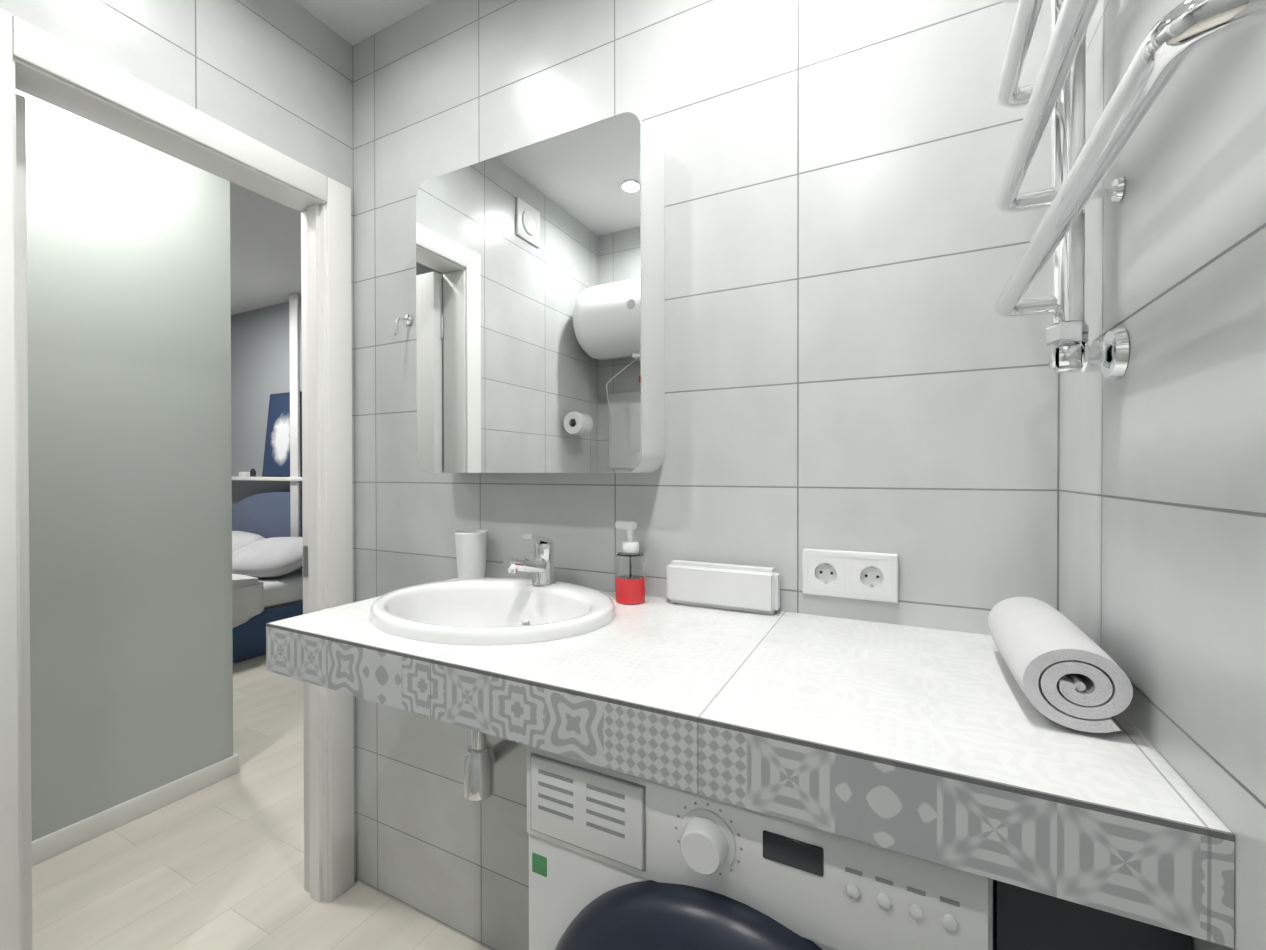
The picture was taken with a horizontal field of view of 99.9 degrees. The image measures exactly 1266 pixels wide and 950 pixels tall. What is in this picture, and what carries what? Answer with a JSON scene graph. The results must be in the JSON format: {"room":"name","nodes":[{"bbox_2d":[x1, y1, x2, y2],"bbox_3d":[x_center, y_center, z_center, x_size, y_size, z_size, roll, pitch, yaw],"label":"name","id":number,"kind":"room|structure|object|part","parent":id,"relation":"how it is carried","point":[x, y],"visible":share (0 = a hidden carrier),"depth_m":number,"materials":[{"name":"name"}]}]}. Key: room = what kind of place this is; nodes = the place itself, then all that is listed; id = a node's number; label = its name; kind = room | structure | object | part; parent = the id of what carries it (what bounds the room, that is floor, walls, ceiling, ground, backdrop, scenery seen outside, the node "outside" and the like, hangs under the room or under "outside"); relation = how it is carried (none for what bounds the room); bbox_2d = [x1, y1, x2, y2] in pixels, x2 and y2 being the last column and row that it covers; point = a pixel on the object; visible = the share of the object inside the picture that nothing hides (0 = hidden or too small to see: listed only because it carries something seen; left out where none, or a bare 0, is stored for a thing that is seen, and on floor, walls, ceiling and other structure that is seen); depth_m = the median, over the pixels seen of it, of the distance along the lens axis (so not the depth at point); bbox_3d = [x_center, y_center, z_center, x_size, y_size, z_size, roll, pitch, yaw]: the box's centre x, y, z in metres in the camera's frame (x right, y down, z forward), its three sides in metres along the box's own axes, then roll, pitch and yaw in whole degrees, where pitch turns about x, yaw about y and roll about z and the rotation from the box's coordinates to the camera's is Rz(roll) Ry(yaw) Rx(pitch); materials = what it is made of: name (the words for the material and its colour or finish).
{"room":"bathroom","nodes":[
{"label":"bathroom","id":0,"kind":"room"},
{"bbox_2d":[16,89,232,840],"bbox_3d":[-2.419,-0.115,0.749,0.100,2.700,3.250,0,0,27],"label":"wall","id":1,"kind":"structure","parent":0,"point":[129,437],"depth_m":1.88,"materials":[{"name":"paint"}]},
{"bbox_2d":[32,754,238,865],"bbox_3d":[-2.362,1.198,0.738,0.016,0.075,3.266,0,0,27],"label":"baseboard","id":2,"kind":"structure","parent":1,"relation":"attached to","point":[53,844],"depth_m":1.88,"materials":[{"name":"white wood"}]},
{"bbox_2d":[0,0,332,178],"bbox_3d":[-1.061,-1.135,1.273,0.100,0.670,0.650,0,0,27],"label":"wall","id":3,"kind":"structure","parent":0,"point":[260,71],"depth_m":1.30,"materials":[{"name":"tile"}]},
{"bbox_2d":[32,654,488,949],"bbox_3d":[-2.631,1.279,1.845,7.400,0.100,5.200,0,0,27],"label":"floor","id":4,"kind":"structure","parent":0,"point":[219,865],"depth_m":1.62,"materials":[{"name":"laminate"}]},
{"bbox_2d":[232,492,302,662],"bbox_3d":[-3.376,0.683,3.615,1.735,1.070,2.098,0,0,27],"label":"bed","id":5,"kind":"object","parent":4,"relation":"on","point":[267,567],"visible":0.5,"depth_m":3.79,"materials":[{"name":"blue fabric"}]},
{"bbox_2d":[232,574,263,627],"bbox_3d":[-3.528,0.831,3.313,1.735,0.324,1.420,0,0,27],"label":"duvet","id":6,"kind":"object","parent":5,"relation":"on","point":[247,591],"depth_m":3.48,"materials":[{"name":"white fabric"}]},
{"bbox_2d":[232,531,265,552],"bbox_3d":[-3.371,0.613,4.374,0.724,0.271,0.498,0,0,27],"label":"pillow","id":7,"kind":"object","parent":5,"relation":"on","point":[240,539],"depth_m":4.30,"materials":[{"name":"white fabric"}]},
{"bbox_2d":[232,537,302,577],"bbox_3d":[-2.715,0.615,4.010,0.733,0.274,0.511,0,0,27],"label":"pillow","id":8,"kind":"object","parent":5,"relation":"on","point":[275,557],"depth_m":3.82,"materials":[{"name":"white fabric"}]},
{"bbox_3d":[-2.934,0.667,4.520,1.650,1.050,0.083,0,0,27],"label":"headboard","id":9,"kind":"part","parent":5,"relation":"part of","materials":[{"name":"blue fabric"}]},
{"bbox_3d":[-3.401,0.833,3.593,1.590,0.170,1.975,0,0,27],"label":"mattress","id":10,"kind":"part","parent":5,"relation":"part of","materials":[{"name":"white fabric"}]},
{"bbox_2d":[527,746,992,949],"bbox_3d":[0.180,0.798,0.789,0.540,0.868,0.491,0,0,27],"label":"washing machine","id":11,"kind":"object","parent":4,"relation":"on","point":[620,861],"visible":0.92,"depth_m":0.59,"materials":[{"name":"white plastic"}]},
{"bbox_2d":[538,805,572,820],"bbox_3d":[-0.102,0.444,0.700,0.055,0.005,0.001,0,0,27],"label":"print","id":12,"kind":"object","parent":11,"relation":"on","point":[545,812],"depth_m":0.70},
{"bbox_2d":[538,793,572,807],"bbox_3d":[-0.102,0.428,0.699,0.055,0.005,0.001,0,0,27],"label":"print","id":13,"kind":"object","parent":11,"relation":"on","point":[545,800],"depth_m":0.70},
{"bbox_2d":[538,781,572,795],"bbox_3d":[-0.102,0.412,0.699,0.055,0.005,0.001,0,0,27],"label":"print","id":14,"kind":"object","parent":11,"relation":"on","point":[545,788],"depth_m":0.70},
{"bbox_2d":[538,769,572,783],"bbox_3d":[-0.102,0.396,0.699,0.055,0.005,0.001,0,0,27],"label":"print","id":15,"kind":"object","parent":11,"relation":"on","point":[545,776],"depth_m":0.70},
{"bbox_3d":[-0.062,0.429,0.683,0.168,0.100,0.006,0,0,27],"label":"drawer","id":16,"kind":"part","parent":11,"relation":"part of","materials":[{"name":"white plastic"}]},
{"bbox_2d":[586,821,624,838],"bbox_3d":[-0.035,0.444,0.666,0.055,0.005,0.001,0,0,27],"label":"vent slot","id":17,"kind":"object","parent":11,"relation":"on","point":[595,829],"depth_m":0.67,"materials":[{"name":"white plastic"}]},
{"bbox_2d":[586,809,624,825],"bbox_3d":[-0.035,0.428,0.666,0.055,0.005,0.001,0,0,27],"label":"print","id":18,"kind":"object","parent":11,"relation":"on","point":[596,817],"depth_m":0.67},
{"bbox_2d":[586,796,624,812],"bbox_3d":[-0.035,0.412,0.666,0.055,0.005,0.001,0,0,27],"label":"print","id":19,"kind":"object","parent":11,"relation":"on","point":[595,804],"depth_m":0.67},
{"bbox_2d":[586,784,624,799],"bbox_3d":[-0.035,0.396,0.665,0.055,0.005,0.001,0,0,27],"label":"print","id":20,"kind":"object","parent":11,"relation":"on","point":[593,791],"depth_m":0.67},
{"bbox_3d":[0.080,0.417,0.599,0.066,0.066,0.027,0,0,27],"label":"knob","id":21,"kind":"part","parent":11,"relation":"part of","materials":[{"name":"white plastic"}]},
{"bbox_2d":[994,880,1191,949],"bbox_3d":[0.419,0.795,0.496,0.138,0.877,0.020,0,0,27],"label":"filler panel","id":22,"kind":"object","parent":4,"relation":"on","point":[1026,919],"depth_m":0.49,"materials":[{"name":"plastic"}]},
{"bbox_2d":[230,182,300,314],"bbox_3d":[-3.570,-1.513,2.187,5.405,0.080,5.000,0,0,27],"label":"ceiling","id":23,"kind":"structure","parent":0,"point":[265,251],"depth_m":3.53,"materials":[{"name":"white paint"}]},
{"bbox_2d":[289,294,300,536],"bbox_3d":[-2.773,-0.443,4.366,0.108,2.070,0.024,0,0,27],"label":"curtain strip","id":24,"kind":"object","parent":23,"relation":"hanging from","point":[294,328],"visible":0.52,"depth_m":4.35,"materials":[{"name":"white fabric"}]},
{"bbox_2d":[231,299,301,507],"bbox_3d":[-2.466,-0.138,4.384,5.405,2.700,0.100,0,0,27],"label":"wall","id":25,"kind":"structure","parent":0,"point":[260,355],"depth_m":4.79,"materials":[{"name":"paint"}]},
{"bbox_2d":[232,477,301,480],"bbox_3d":[-3.237,0.031,4.638,1.800,0.030,0.139,0,0,27],"label":"shelf","id":26,"kind":"object","parent":25,"relation":"attached to","point":[271,478],"visible":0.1,"depth_m":4.46,"materials":[{"name":"white wood"}]},
{"bbox_2d":[239,472,249,476],"bbox_3d":[-3.469,-0.007,4.755,0.080,0.044,0.060,0,0,27],"label":"box","id":27,"kind":"object","parent":26,"relation":"on","point":[244,474],"visible":0.83,"depth_m":4.73,"materials":[{"name":"white plastic"}]},
{"bbox_2d":[250,469,255,476],"bbox_3d":[-3.353,-0.021,4.697,0.044,0.070,0.044,0,0,27],"label":"jar","id":28,"kind":"object","parent":26,"relation":"on","point":[252,472],"visible":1,"depth_m":4.68,"materials":[{"name":"glass"}]},
{"bbox_2d":[262,391,301,476],"bbox_3d":[-2.994,-0.344,4.535,0.415,0.719,0.094,0,0,27],"label":"framed picture","id":29,"kind":"object","parent":26,"relation":"on","point":[276,462],"visible":0.68,"depth_m":4.54,"materials":[{"name":"fabric"}]},
{"bbox_2d":[332,30,356,881],"bbox_3d":[-0.899,-0.122,1.599,0.100,2.700,0.065,0,0,27],"label":"wall","id":30,"kind":"structure","parent":0,"point":[342,74],"depth_m":1.58,"materials":[{"name":"tile"}]},
{"bbox_2d":[294,0,435,45],"bbox_3d":[-0.462,-1.321,0.466,1.696,0.080,1.680,0,0,27],"label":"ceiling","id":31,"kind":"structure","parent":0,"point":[352,22],"depth_m":1.48,"materials":[{"name":"white paint"}]},
{"bbox_2d":[353,0,1059,949],"bbox_3d":[-0.060,-0.120,1.268,1.896,2.700,0.100,0,0,27],"label":"wall","id":32,"kind":"structure","parent":0,"point":[855,360],"depth_m":1.06,"materials":[{"name":"tile"}]},
{"bbox_2d":[394,314,412,335],"bbox_3d":[-0.640,-0.416,1.474,0.032,0.072,0.050,0,0,27],"label":"hook","id":33,"kind":"object","parent":32,"relation":"attached to","point":[408,319],"visible":1,"depth_m":1.49,"materials":[{"name":"silver metal"}]},
{"bbox_3d":[-0.641,-0.410,1.472,0.007,0.059,0.045,0,0,27],"label":"arm","id":34,"kind":"part","parent":33,"relation":"part of"},
{"bbox_2d":[416,112,664,472],"bbox_3d":[-0.234,-0.362,1.232,0.618,0.715,0.117,0,0,27],"label":"upper cabinet","id":35,"kind":"object","parent":32,"relation":"attached to","point":[540,295],"visible":1,"depth_m":1.14,"materials":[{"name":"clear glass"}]},
{"bbox_2d":[266,534,1234,947],"bbox_3d":[0.007,0.377,0.902,1.244,0.499,0.500,0,0,27],"label":"countertop","id":36,"kind":"structure","parent":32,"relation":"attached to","point":[956,750],"depth_m":0.62,"materials":[{"name":"white ceramic"}]},
{"bbox_2d":[455,530,487,579],"bbox_3d":[-0.399,0.202,1.318,0.080,0.124,0.080,0,0,27],"label":"cup","id":37,"kind":"object","parent":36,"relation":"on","point":[471,550],"visible":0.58,"depth_m":1.29,"materials":[{"name":"white ceramic"}]},
{"bbox_2d":[370,578,614,644],"bbox_3d":[-0.273,0.339,1.048,0.494,0.194,0.406,0,0,27],"label":"sink","id":38,"kind":"object","parent":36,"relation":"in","point":[478,611],"depth_m":1.11,"materials":[{"name":"white ceramic"}]},
{"bbox_2d":[464,742,494,801],"bbox_3d":[-0.300,0.577,1.039,0.058,0.098,0.058,0,0,27],"label":"trap","id":39,"kind":"object","parent":38,"relation":"attached to","point":[479,760],"depth_m":1.02,"materials":[{"name":"silver metal"}]},
{"bbox_2d":[492,739,521,763],"bbox_3d":[-0.236,0.565,1.165,0.032,0.032,0.227,0,0,27],"label":"drain pipe","id":40,"kind":"object","parent":39,"relation":"attached to","point":[504,747],"depth_m":1.09,"materials":[{"name":"silver metal"}]},
{"bbox_2d":[503,534,555,584],"bbox_3d":[-0.222,0.184,1.149,0.054,0.116,0.153,0,0,27],"label":"faucet","id":41,"kind":"object","parent":38,"relation":"on","point":[542,564],"depth_m":1.17,"materials":[{"name":"silver metal"}]},
{"bbox_2d":[615,521,644,603],"bbox_3d":[-0.009,0.181,1.119,0.071,0.166,0.063,0,0,27],"label":"soap dispenser","id":42,"kind":"object","parent":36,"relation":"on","point":[630,572],"visible":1,"depth_m":1.09,"materials":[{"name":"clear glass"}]},
{"bbox_2d":[667,560,779,614],"bbox_3d":[0.176,0.222,1.063,0.227,0.086,0.042,0,0,27],"label":"box","id":43,"kind":"object","parent":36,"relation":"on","point":[751,589],"visible":1,"depth_m":1.04,"materials":[{"name":"white plastic"}]},
{"bbox_2d":[988,597,1132,732],"bbox_3d":[0.514,0.221,0.664,0.094,0.088,0.257,0,0,27],"label":"roll","id":44,"kind":"object","parent":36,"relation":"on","point":[1065,671],"visible":1,"depth_m":0.56,"materials":[{"name":"white fabric"}]},
{"bbox_2d":[802,548,897,602],"bbox_3d":[0.396,0.183,0.977,0.163,0.086,0.012,0,0,27],"label":"double electrical outlet","id":45,"kind":"object","parent":32,"relation":"attached to","point":[871,576],"visible":1,"depth_m":0.97,"materials":[{"name":"white plastic"}]},
{"bbox_3d":[0.358,0.183,0.989,0.067,0.067,0.001,0,0,27],"label":"frame","id":46,"kind":"part","parent":45,"relation":"part of","materials":[{"name":"white plastic"}]},
{"bbox_3d":[0.428,0.183,0.954,0.067,0.067,0.001,0,0,27],"label":"frame","id":47,"kind":"part","parent":45,"relation":"part of","materials":[{"name":"white plastic"}]},
{"bbox_2d":[1059,0,1265,949],"bbox_3d":[0.319,-0.113,0.025,0.100,2.700,1.780,0,0,27],"label":"wall","id":48,"kind":"structure","parent":0,"point":[1162,523],"depth_m":0.47,"materials":[{"name":"tile"}]},
{"bbox_2d":[995,0,1265,379],"bbox_3d":[0.394,-0.609,0.419,0.122,1.002,0.542,0,0,27],"label":"towel rail","id":49,"kind":"object","parent":48,"relation":"attached to","point":[1177,36],"visible":0.98,"depth_m":0.51,"materials":[{"name":"silver metal"}]},
{"bbox_3d":[-1.423,-0.114,0.558,0.100,2.700,0.965,0,0,27],"label":"wall","id":50,"kind":"structure","parent":0,"visible":0},
{"bbox_2d":[16,93,32,949],"bbox_3d":[-1.485,0.229,1.219,0.604,1.988,0.101,0,0,27],"label":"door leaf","id":51,"kind":"structure","parent":50,"relation":"in","point":[24,513],"depth_m":1.07,"materials":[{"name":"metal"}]},
{"bbox_2d":[0,9,353,949],"bbox_3d":[-1.055,0.191,1.279,0.118,2.079,0.748,0,0,27],"label":"door frame","id":52,"kind":"structure","parent":50,"relation":"attached to","point":[53,70],"depth_m":1.25,"materials":[{"name":"white wood"}]},
{"bbox_2d":[303,546,307,576],"bbox_3d":[-0.957,0.254,1.558,0.026,0.090,0.002,0,0,27],"label":"strike plate","id":53,"kind":"object","parent":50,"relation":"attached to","point":[305,561],"visible":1,"depth_m":1.56,"materials":[{"name":"metal"}]},
{"bbox_2d":[307,204,322,902],"bbox_3d":[-0.918,0.229,1.535,0.043,2.000,0.010,0,0,27],"label":"door frame","id":54,"kind":"object","parent":50,"relation":"attached to","point":[314,520],"visible":1,"depth_m":1.53,"materials":[{"name":"white wood"}]}
]}

